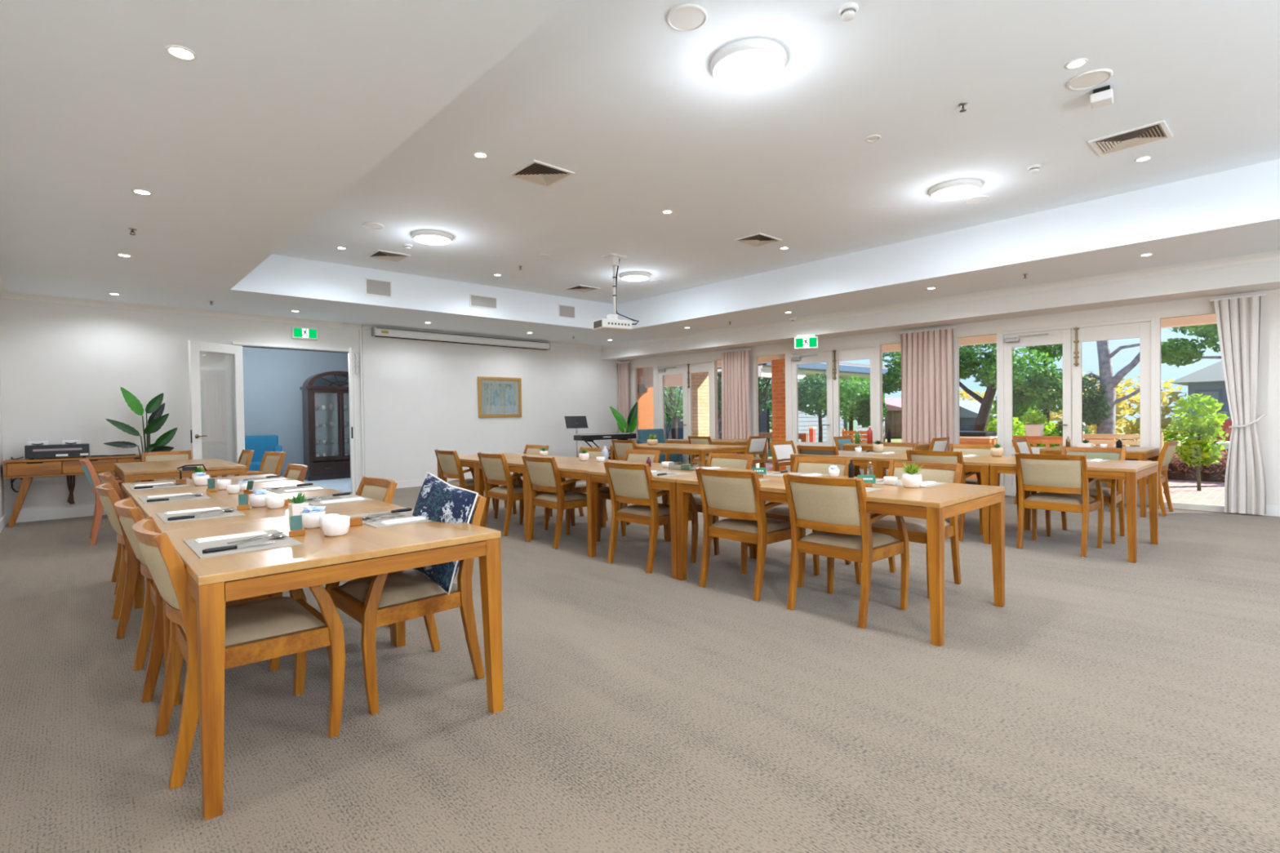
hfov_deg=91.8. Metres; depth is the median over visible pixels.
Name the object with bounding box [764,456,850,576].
dining chair
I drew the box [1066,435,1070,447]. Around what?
pepper mill
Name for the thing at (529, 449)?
dining chair
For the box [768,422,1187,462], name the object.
ground
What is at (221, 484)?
bowl
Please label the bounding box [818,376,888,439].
tree
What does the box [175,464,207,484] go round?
iron stand
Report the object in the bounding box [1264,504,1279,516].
baseboard
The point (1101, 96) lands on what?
ceiling sensor
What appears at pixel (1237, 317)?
curtain
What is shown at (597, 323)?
vent
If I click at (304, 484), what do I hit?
knife
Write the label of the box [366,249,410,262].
ceiling vent
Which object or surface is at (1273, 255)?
trim
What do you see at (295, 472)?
dining chair
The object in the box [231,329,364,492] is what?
trim
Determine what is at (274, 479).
napkin
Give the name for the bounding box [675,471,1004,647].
dining table
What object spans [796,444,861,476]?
dining chair
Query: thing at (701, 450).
dining table
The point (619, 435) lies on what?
electronic keyboard
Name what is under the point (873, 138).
recessed light
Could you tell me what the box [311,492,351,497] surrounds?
knife
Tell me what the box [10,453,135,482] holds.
tabletop
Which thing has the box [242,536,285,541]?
teaspoon
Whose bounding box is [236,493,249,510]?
card holder
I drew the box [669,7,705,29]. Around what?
speaker grille
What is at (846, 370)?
neighbouring wing
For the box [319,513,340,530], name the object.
bowl
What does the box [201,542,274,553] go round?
knife
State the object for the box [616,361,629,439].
curtain
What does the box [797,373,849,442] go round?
tree
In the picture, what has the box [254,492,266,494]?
sachet
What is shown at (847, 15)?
smoke detector
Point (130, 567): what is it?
dining chair
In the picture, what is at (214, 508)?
napkin
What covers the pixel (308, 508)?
sachet
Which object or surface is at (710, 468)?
napkin
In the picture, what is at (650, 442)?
pot
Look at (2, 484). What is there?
wall
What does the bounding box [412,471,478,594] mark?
cushion
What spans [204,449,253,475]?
dining chair
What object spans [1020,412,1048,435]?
planter
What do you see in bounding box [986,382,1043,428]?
tree
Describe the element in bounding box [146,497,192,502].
knife
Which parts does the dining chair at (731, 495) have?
leg, rail, backrest, rail, leg, seat frame, seat, leg, armrest, leg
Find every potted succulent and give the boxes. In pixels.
[191,466,204,481]
[287,491,308,521]
[539,447,547,456]
[578,448,589,461]
[647,433,657,444]
[872,440,884,452]
[901,462,923,488]
[990,444,1003,457]
[1077,438,1093,447]
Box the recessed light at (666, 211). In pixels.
[662,209,672,213]
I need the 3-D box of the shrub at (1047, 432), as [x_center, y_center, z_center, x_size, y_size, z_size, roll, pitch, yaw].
[8.020,0.403,12.591,0.884,1.198,0.972,-2,1,-42]
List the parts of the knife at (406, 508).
handle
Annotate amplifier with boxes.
[24,443,89,459]
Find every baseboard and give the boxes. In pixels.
[0,514,6,533]
[6,471,519,524]
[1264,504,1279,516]
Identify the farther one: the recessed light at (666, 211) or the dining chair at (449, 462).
the dining chair at (449, 462)
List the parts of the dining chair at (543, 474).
leg, rail, backrest, rail, leg, seat, seat frame, leg, armrest, leg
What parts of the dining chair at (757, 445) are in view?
leg, rail, seat, seat frame, backrest, rail, leg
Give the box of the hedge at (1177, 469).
[1167,449,1228,482]
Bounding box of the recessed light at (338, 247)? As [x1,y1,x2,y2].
[336,246,346,249]
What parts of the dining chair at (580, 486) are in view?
leg, seat frame, seat, leg, rail, backrest, leg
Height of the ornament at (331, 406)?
0.139 m
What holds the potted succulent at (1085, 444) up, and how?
on the dining table at (1142, 454)
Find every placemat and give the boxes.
[128,482,188,490]
[138,492,211,504]
[155,506,245,523]
[182,529,303,558]
[235,476,293,482]
[262,484,329,493]
[304,493,373,506]
[350,510,431,528]
[651,471,690,476]
[666,466,727,470]
[763,471,828,476]
[854,451,897,454]
[865,487,881,492]
[871,478,946,487]
[1086,459,1108,462]
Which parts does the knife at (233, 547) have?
handle, blade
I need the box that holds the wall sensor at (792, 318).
[788,316,796,320]
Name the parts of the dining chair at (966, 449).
leg, seat, backrest, rail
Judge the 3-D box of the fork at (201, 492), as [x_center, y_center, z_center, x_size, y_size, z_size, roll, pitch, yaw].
[-2.860,0.431,3.892,0.024,0.012,0.200,0,1,33]
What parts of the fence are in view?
post, post, post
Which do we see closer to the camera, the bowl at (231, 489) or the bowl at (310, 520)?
the bowl at (310, 520)
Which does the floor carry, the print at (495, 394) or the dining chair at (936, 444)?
the dining chair at (936, 444)
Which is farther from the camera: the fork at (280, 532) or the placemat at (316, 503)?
the placemat at (316, 503)
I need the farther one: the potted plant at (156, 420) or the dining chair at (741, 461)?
the potted plant at (156, 420)
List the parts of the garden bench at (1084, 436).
leg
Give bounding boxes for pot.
[288,502,308,521]
[539,450,547,456]
[578,453,589,461]
[647,439,657,444]
[872,444,884,452]
[902,473,922,488]
[1077,443,1093,447]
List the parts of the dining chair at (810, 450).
leg, rail, backrest, leg, leg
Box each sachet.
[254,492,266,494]
[302,509,312,513]
[305,506,313,511]
[306,510,320,512]
[313,506,325,510]
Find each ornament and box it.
[328,404,333,410]
[329,422,334,426]
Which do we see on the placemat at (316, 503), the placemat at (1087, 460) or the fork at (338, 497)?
the fork at (338, 497)
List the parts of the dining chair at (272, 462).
armrest, leg, backrest, rail, leg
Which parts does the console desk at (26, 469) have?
leg, leg, drawer, finger pull, drawer, drawer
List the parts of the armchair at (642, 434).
armrest, backrest, seat, armrest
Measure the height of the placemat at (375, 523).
0.003 m
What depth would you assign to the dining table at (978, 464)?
5.82 m
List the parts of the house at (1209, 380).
pane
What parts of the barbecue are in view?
lid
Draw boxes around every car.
[1196,419,1231,442]
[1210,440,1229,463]
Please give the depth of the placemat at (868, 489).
3.78 m
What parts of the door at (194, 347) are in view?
handle, pane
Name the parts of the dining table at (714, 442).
leg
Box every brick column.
[691,371,709,436]
[771,359,786,471]
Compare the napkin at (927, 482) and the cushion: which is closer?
the cushion
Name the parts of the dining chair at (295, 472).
leg, backrest, rail, leg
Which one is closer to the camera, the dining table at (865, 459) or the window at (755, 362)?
the dining table at (865, 459)
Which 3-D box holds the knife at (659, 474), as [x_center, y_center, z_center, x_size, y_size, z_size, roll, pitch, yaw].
[0.215,0.373,4.916,0.019,0.017,0.231,0,1,43]
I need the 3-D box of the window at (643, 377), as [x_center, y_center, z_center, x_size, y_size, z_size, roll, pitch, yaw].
[0.131,-0.201,14.176,0.100,2.370,0.700,-2,1,-44]
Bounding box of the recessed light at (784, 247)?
[779,246,788,249]
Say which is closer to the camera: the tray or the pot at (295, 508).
the pot at (295, 508)
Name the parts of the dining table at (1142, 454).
leg, leg, leg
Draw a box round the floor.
[0,478,1279,852]
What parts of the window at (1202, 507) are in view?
pane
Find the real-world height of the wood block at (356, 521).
0.035 m
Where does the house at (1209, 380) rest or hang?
on the ground
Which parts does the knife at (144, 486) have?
handle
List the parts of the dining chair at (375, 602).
leg, leg, seat frame, seat, leg, leg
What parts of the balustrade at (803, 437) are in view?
post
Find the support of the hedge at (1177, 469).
on the ground
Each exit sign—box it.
[291,326,317,340]
[794,334,817,349]
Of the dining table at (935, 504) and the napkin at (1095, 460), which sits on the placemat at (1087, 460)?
the napkin at (1095, 460)
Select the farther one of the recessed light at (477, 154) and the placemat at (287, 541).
the recessed light at (477, 154)
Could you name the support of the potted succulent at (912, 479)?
on the dining table at (935, 504)
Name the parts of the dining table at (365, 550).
leg, leg, leg, leg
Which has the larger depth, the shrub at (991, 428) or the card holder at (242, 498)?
the shrub at (991, 428)
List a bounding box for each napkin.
[133,482,173,486]
[146,493,193,497]
[164,506,221,514]
[195,530,266,542]
[253,478,287,482]
[282,486,323,492]
[319,497,365,503]
[380,515,426,524]
[702,466,719,469]
[800,473,822,476]
[920,480,937,485]
[963,454,975,457]
[1090,458,1102,461]
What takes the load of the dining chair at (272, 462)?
on the floor
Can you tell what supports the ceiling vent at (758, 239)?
in the ceiling
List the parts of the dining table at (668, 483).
leg, leg, leg, leg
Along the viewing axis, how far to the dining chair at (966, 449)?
7.01 m
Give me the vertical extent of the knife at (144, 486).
0.017 m
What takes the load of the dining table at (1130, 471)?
on the floor
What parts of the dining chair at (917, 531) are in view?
leg, leg, seat, seat frame, backrest, rail, leg, leg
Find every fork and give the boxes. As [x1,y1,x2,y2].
[165,492,201,497]
[188,506,232,515]
[226,531,283,543]
[306,497,342,501]
[364,515,404,520]
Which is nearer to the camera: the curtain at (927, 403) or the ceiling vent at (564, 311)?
the curtain at (927, 403)
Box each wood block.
[284,497,292,506]
[349,516,362,526]
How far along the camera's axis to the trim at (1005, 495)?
8.78 m
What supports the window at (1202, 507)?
in the wall at (1268, 428)
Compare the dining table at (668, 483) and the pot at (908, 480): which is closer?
the pot at (908, 480)
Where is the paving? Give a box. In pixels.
[759,458,1224,505]
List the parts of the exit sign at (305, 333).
green panel, white panel, green panel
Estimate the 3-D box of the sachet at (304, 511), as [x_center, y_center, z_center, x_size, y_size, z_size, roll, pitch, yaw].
[-1.441,0.367,2.698,0.022,0.020,0.048,0,1,36]
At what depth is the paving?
9.81 m
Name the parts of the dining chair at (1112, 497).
leg, leg, backrest, rail, seat, rail, seat frame, leg, leg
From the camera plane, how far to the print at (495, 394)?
12.40 m
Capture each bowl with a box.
[192,475,209,485]
[216,479,231,489]
[226,484,239,493]
[237,482,247,490]
[248,493,268,507]
[265,495,284,508]
[300,510,325,528]
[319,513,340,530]
[320,515,350,537]
[595,457,604,462]
[661,462,669,467]
[828,468,839,477]
[854,447,862,452]
[883,476,897,484]
[1099,444,1107,447]
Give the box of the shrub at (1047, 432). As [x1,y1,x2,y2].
[1014,417,1062,447]
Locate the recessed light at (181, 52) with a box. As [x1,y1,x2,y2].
[164,44,197,61]
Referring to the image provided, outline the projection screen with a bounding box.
[371,326,550,350]
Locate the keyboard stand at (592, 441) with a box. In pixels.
[583,439,626,459]
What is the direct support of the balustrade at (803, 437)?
on the paving
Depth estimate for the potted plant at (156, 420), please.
8.20 m
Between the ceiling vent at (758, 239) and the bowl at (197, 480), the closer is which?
the bowl at (197, 480)
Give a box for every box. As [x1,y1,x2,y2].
[26,437,48,445]
[61,436,80,444]
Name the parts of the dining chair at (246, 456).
leg, backrest, rail, leg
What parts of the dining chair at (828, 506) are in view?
leg, rail, backrest, rail, leg, seat, seat frame, leg, armrest, leg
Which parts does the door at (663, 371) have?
pane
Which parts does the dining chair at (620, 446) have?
leg, rail, rail, backrest, leg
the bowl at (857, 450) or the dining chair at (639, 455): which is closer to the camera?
the dining chair at (639, 455)
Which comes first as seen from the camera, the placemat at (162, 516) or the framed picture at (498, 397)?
the placemat at (162, 516)
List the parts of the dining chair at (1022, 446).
leg, rail, backrest, leg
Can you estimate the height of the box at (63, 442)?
0.091 m
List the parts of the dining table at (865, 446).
leg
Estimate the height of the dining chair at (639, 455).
0.852 m
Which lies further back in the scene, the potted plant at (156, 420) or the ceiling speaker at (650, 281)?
the ceiling speaker at (650, 281)
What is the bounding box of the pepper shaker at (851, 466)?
[848,459,853,477]
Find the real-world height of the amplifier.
0.170 m
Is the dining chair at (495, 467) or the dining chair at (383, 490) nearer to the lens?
the dining chair at (383, 490)
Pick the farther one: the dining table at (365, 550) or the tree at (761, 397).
the tree at (761, 397)
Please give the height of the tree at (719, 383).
3.196 m
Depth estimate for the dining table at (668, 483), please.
5.25 m
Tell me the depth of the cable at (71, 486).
7.98 m
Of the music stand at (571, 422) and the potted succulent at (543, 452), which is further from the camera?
the music stand at (571, 422)
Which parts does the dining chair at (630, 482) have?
leg, rail, backrest, rail, leg, seat, seat frame, armrest, leg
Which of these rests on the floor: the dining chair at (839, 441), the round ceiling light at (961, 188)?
the dining chair at (839, 441)
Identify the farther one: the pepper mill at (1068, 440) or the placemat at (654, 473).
the pepper mill at (1068, 440)
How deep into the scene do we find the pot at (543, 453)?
7.59 m
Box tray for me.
[668,461,702,471]
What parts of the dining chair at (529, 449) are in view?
leg, leg, leg, backrest, rail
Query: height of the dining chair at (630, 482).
0.852 m
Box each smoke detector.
[403,244,412,248]
[838,2,858,21]
[1026,164,1040,173]
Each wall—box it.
[0,299,620,514]
[0,373,4,519]
[242,346,348,476]
[620,288,1279,515]
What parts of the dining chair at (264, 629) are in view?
rail, backrest, leg, rail, leg, armrest, seat frame, seat, leg, leg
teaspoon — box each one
[200,510,234,513]
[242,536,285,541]
[362,516,394,518]
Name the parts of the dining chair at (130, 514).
rail, backrest, leg, leg, rail, seat frame, leg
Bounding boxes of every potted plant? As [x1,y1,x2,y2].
[102,386,177,481]
[609,401,638,439]
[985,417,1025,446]
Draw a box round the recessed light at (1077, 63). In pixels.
[1064,57,1088,69]
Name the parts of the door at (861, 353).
panel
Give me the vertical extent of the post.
1.020 m
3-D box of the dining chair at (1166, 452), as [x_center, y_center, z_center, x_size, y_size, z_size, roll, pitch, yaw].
[5.958,0.590,7.344,0.544,0.852,0.611,-2,1,-42]
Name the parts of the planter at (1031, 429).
pot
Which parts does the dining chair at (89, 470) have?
rail, backrest, leg, leg, armrest, armrest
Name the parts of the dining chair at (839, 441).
leg, rail, backrest, seat frame, leg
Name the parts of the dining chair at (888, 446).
rail, backrest, leg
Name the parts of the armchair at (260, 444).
seat, backrest, armrest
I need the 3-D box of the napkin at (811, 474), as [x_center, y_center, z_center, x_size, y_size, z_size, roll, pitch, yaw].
[1.283,0.366,4.668,0.060,0.010,0.235,0,1,44]
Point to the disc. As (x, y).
(542, 255)
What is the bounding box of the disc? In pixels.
[540,253,549,257]
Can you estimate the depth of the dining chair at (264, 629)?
2.28 m
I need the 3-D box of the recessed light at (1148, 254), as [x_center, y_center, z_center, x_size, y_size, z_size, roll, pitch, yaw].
[5.318,-1.803,6.519,0.118,0.006,0.118,-2,1,-42]
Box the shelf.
[315,442,350,444]
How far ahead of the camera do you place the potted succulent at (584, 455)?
6.63 m
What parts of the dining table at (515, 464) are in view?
leg, leg, leg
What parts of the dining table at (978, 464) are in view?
leg, leg, leg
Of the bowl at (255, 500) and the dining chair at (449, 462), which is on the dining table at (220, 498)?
the bowl at (255, 500)
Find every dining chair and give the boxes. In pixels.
[79,457,147,545]
[95,482,227,639]
[97,471,124,595]
[114,497,282,702]
[132,516,345,789]
[141,450,192,479]
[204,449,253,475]
[222,451,285,476]
[283,463,307,481]
[289,476,397,627]
[324,494,486,715]
[434,448,498,519]
[477,452,549,536]
[491,444,548,514]
[521,455,602,549]
[548,446,608,526]
[598,448,660,536]
[603,460,697,573]
[611,439,658,491]
[688,435,711,464]
[688,452,753,555]
[695,466,805,601]
[727,435,768,467]
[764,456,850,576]
[768,440,796,472]
[782,472,909,628]
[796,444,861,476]
[833,435,871,475]
[853,442,916,476]
[853,460,962,599]
[906,448,982,541]
[925,436,949,451]
[948,443,994,484]
[1011,438,1032,504]
[1014,452,1103,557]
[1044,446,1125,544]
[1106,440,1177,516]
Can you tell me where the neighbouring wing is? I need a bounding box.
[717,361,901,443]
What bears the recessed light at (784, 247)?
in the ceiling
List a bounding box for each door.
[187,340,244,463]
[314,392,350,457]
[348,347,355,494]
[657,364,688,464]
[687,362,711,466]
[791,351,833,453]
[832,346,875,475]
[1004,328,1071,496]
[1071,320,1151,506]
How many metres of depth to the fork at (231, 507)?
3.19 m
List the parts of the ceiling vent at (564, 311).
panel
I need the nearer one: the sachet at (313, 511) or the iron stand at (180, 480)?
the sachet at (313, 511)
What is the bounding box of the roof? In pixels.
[717,313,1217,367]
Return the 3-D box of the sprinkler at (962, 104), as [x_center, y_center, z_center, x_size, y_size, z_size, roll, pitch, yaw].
[2.243,-2.214,4.311,0.060,0.050,0.058,-2,1,-42]
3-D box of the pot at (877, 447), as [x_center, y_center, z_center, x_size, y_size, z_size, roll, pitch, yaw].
[2.827,0.260,7.363,0.120,0.100,0.119,-2,1,-42]
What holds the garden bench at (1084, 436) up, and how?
on the paving
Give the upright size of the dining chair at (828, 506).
0.852 m
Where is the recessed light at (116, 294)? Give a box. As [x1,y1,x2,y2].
[108,293,119,295]
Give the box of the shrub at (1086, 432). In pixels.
[1050,420,1090,446]
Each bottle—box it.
[601,446,608,460]
[854,431,859,443]
[866,426,872,443]
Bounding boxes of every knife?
[133,484,174,488]
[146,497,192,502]
[167,513,224,520]
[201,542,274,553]
[253,475,279,478]
[279,483,312,487]
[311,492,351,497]
[368,507,412,515]
[657,472,675,475]
[772,470,788,474]
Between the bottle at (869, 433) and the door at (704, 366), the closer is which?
the bottle at (869, 433)
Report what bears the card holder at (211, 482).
on the dining table at (220, 498)
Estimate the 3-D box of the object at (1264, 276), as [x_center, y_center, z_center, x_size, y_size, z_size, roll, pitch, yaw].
[4.787,-1.680,8.839,0.600,0.310,15.800,-2,1,-44]
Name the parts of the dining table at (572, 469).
leg, leg, leg, leg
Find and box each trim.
[0,277,7,296]
[0,292,602,350]
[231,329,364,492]
[600,249,1279,349]
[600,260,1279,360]
[631,305,1215,486]
[1004,495,1149,506]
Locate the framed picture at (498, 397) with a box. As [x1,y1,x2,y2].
[477,376,521,417]
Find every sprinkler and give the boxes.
[128,227,137,235]
[958,102,967,112]
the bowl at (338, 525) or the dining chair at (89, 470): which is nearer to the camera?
the bowl at (338, 525)
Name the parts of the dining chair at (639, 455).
seat, seat frame, leg, leg, backrest, rail, leg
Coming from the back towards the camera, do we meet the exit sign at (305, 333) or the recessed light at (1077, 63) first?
the exit sign at (305, 333)
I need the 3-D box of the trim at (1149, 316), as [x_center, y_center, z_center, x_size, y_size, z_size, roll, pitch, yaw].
[3.419,-0.217,10.790,0.122,2.420,10.200,-2,1,-44]
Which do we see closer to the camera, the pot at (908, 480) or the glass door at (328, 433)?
the pot at (908, 480)
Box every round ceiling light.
[411,229,453,245]
[619,271,649,281]
[710,38,786,88]
[928,178,982,201]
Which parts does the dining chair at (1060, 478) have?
leg, leg, rail, backrest, rail, seat, seat frame, leg, armrest, leg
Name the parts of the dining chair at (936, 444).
leg, backrest, rail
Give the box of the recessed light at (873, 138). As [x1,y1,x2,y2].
[865,134,880,142]
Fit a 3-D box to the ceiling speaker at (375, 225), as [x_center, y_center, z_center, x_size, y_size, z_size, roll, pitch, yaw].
[-2.928,-2.201,6.803,0.220,0.014,0.220,-2,1,-42]
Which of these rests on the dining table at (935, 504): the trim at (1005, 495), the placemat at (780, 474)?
the placemat at (780, 474)
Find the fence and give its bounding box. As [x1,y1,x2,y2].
[664,408,769,449]
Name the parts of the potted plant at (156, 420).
stem, stem, stem, stem, stem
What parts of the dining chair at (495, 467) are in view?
leg, rail, backrest, rail, leg, seat, seat frame, armrest, leg, leg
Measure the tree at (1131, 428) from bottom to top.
3.021 m
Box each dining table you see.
[114,458,246,488]
[121,474,302,498]
[130,481,399,644]
[160,506,503,821]
[437,453,541,508]
[475,455,598,538]
[525,459,664,539]
[586,464,755,579]
[609,443,747,466]
[664,438,762,467]
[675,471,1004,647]
[790,450,906,514]
[843,441,930,474]
[876,454,1024,543]
[989,458,1158,563]
[1039,445,1159,517]
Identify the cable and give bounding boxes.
[10,478,22,492]
[66,475,75,504]
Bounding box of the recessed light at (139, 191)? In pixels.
[131,188,152,195]
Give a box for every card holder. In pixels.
[206,478,216,492]
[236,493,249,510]
[243,480,253,493]
[288,515,305,537]
[752,467,766,477]
[857,475,875,486]
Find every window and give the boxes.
[632,365,654,444]
[712,359,721,439]
[752,352,787,470]
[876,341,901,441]
[953,332,999,448]
[1155,311,1238,513]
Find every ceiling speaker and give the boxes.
[361,222,383,229]
[648,280,662,283]
[666,3,707,31]
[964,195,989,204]
[1066,68,1112,89]
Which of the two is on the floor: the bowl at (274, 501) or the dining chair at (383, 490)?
the dining chair at (383, 490)
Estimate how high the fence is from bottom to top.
1.550 m
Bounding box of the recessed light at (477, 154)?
[473,151,488,158]
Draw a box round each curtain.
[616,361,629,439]
[719,348,751,453]
[897,326,955,451]
[1210,293,1266,515]
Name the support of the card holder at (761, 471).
on the dining table at (935, 504)
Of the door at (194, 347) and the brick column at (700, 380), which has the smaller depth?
the door at (194, 347)
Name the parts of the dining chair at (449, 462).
leg, rail, backrest, rail, leg, seat, armrest, leg, seat frame, leg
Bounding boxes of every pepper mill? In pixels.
[887,428,890,442]
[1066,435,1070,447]
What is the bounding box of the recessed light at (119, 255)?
[116,253,132,257]
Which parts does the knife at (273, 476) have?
handle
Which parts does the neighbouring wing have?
door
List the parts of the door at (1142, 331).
panel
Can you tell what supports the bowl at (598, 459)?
on the dining table at (572, 469)
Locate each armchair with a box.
[244,435,282,475]
[637,428,682,464]
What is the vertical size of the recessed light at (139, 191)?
0.006 m
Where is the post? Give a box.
[808,426,816,442]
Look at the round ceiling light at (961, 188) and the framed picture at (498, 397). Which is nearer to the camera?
the round ceiling light at (961, 188)
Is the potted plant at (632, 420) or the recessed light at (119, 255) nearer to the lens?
the recessed light at (119, 255)
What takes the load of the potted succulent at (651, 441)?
on the dining table at (701, 450)
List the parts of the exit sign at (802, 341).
green panel, white panel, green panel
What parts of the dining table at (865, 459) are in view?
leg, leg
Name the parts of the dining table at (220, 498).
leg, leg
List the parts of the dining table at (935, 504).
leg, leg, leg, leg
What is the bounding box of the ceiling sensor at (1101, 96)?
[1089,84,1113,109]
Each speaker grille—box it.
[363,223,382,228]
[649,280,661,283]
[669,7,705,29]
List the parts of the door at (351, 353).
latch plate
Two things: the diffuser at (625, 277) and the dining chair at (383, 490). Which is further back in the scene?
the diffuser at (625, 277)
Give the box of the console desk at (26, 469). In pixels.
[3,454,154,527]
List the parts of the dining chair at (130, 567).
rail, backrest, leg, rail, leg, seat frame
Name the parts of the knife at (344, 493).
handle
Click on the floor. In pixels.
(1111, 704)
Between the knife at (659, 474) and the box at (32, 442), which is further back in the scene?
the box at (32, 442)
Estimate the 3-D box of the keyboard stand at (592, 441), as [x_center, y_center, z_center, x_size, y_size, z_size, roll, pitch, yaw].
[-0.690,0.637,12.591,0.870,0.755,0.400,-2,1,-39]
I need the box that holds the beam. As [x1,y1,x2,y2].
[664,373,682,386]
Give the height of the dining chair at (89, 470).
0.852 m
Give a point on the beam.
(671, 380)
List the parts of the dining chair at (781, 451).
leg, rail, armrest, backrest, rail, leg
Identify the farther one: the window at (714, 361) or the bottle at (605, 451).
the window at (714, 361)
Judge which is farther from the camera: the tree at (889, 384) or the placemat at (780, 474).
the tree at (889, 384)
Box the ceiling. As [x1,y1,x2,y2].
[0,0,1279,345]
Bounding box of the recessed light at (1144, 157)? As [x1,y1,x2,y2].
[1134,155,1151,162]
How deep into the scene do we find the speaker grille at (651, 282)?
9.83 m
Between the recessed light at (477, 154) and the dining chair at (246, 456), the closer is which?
the recessed light at (477, 154)
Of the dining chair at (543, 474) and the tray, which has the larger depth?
the dining chair at (543, 474)
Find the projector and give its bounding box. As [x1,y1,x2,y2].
[592,253,639,332]
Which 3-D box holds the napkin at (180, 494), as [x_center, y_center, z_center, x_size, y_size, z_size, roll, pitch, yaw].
[-2.988,0.435,3.943,0.060,0.010,0.235,0,1,44]
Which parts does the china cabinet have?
door, drawer, door, drawer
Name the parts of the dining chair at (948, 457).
leg, rail, backrest, leg, armrest, leg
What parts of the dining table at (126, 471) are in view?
leg, leg, leg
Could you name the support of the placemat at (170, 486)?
on the dining table at (126, 490)
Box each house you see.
[884,398,902,438]
[959,400,995,431]
[1169,360,1231,439]
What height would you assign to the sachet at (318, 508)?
0.014 m
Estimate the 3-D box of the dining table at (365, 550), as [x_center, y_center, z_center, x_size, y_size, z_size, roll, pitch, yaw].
[-1.309,0.814,2.617,1.027,0.745,1.072,-2,1,-42]
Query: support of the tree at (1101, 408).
on the ground
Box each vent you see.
[364,277,391,297]
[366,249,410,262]
[469,293,497,309]
[507,159,574,186]
[558,303,575,319]
[564,284,599,293]
[593,320,601,328]
[734,232,782,247]
[1088,120,1172,155]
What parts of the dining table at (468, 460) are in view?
leg, leg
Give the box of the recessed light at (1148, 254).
[1139,253,1153,256]
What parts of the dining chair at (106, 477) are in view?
rail, leg, leg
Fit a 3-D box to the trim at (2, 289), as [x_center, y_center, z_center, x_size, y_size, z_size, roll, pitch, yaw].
[-2.616,-1.581,1.938,0.085,0.090,15.400,-2,1,-42]
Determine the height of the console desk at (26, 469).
0.796 m
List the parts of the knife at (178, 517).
handle, blade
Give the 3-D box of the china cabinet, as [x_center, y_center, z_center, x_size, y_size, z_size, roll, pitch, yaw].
[-6.390,-0.036,13.138,1.320,2.250,0.471,-2,1,-42]
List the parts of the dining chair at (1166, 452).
leg, seat frame, armrest, leg, rail, leg, backrest, rail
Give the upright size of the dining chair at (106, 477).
0.852 m
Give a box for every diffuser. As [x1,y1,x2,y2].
[413,235,450,244]
[621,275,648,281]
[714,49,782,87]
[931,185,979,200]
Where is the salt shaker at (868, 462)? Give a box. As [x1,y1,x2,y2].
[866,462,873,475]
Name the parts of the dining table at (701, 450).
leg, leg, leg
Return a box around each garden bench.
[841,429,883,442]
[1082,431,1163,495]
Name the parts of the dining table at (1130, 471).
leg, leg, leg, leg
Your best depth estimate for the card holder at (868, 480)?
3.96 m
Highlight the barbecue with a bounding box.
[959,431,996,479]
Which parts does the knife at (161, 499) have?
handle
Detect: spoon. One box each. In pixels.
[194,509,233,515]
[228,534,285,546]
[306,496,338,500]
[362,513,399,519]
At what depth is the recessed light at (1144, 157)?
5.28 m
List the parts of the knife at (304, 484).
handle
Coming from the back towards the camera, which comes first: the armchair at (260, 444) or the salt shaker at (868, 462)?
the armchair at (260, 444)
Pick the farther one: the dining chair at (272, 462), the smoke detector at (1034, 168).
the dining chair at (272, 462)
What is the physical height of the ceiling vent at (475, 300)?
0.200 m
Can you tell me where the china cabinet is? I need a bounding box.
[299,370,351,480]
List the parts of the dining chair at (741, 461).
seat frame, seat, leg, leg, backrest, rail, leg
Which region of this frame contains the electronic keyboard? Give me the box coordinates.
[573,432,635,440]
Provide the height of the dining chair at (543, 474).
0.852 m
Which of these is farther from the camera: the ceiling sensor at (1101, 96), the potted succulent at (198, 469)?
the potted succulent at (198, 469)
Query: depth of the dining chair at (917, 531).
4.35 m
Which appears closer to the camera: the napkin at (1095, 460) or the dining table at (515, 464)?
the napkin at (1095, 460)
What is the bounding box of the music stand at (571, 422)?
[564,416,588,457]
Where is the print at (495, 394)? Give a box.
[484,383,515,405]
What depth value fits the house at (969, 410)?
18.80 m
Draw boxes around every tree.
[664,377,772,432]
[664,386,683,439]
[717,372,721,439]
[758,377,772,418]
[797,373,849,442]
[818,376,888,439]
[882,351,901,394]
[959,342,1019,431]
[959,370,1187,446]
[986,346,1062,431]
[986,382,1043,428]
[991,343,1062,363]
[1081,340,1162,446]
[1160,323,1221,367]
[1160,393,1229,491]
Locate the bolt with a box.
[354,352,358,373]
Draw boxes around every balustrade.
[758,432,808,463]
[1013,435,1115,447]
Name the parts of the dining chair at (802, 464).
seat, seat frame, leg, leg, backrest, rail, leg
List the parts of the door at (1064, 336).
panel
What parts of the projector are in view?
casing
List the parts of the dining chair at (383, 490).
leg, backrest, rail, leg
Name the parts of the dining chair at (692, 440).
leg, rail, backrest, seat frame, seat, leg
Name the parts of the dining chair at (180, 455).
leg, rail, backrest, leg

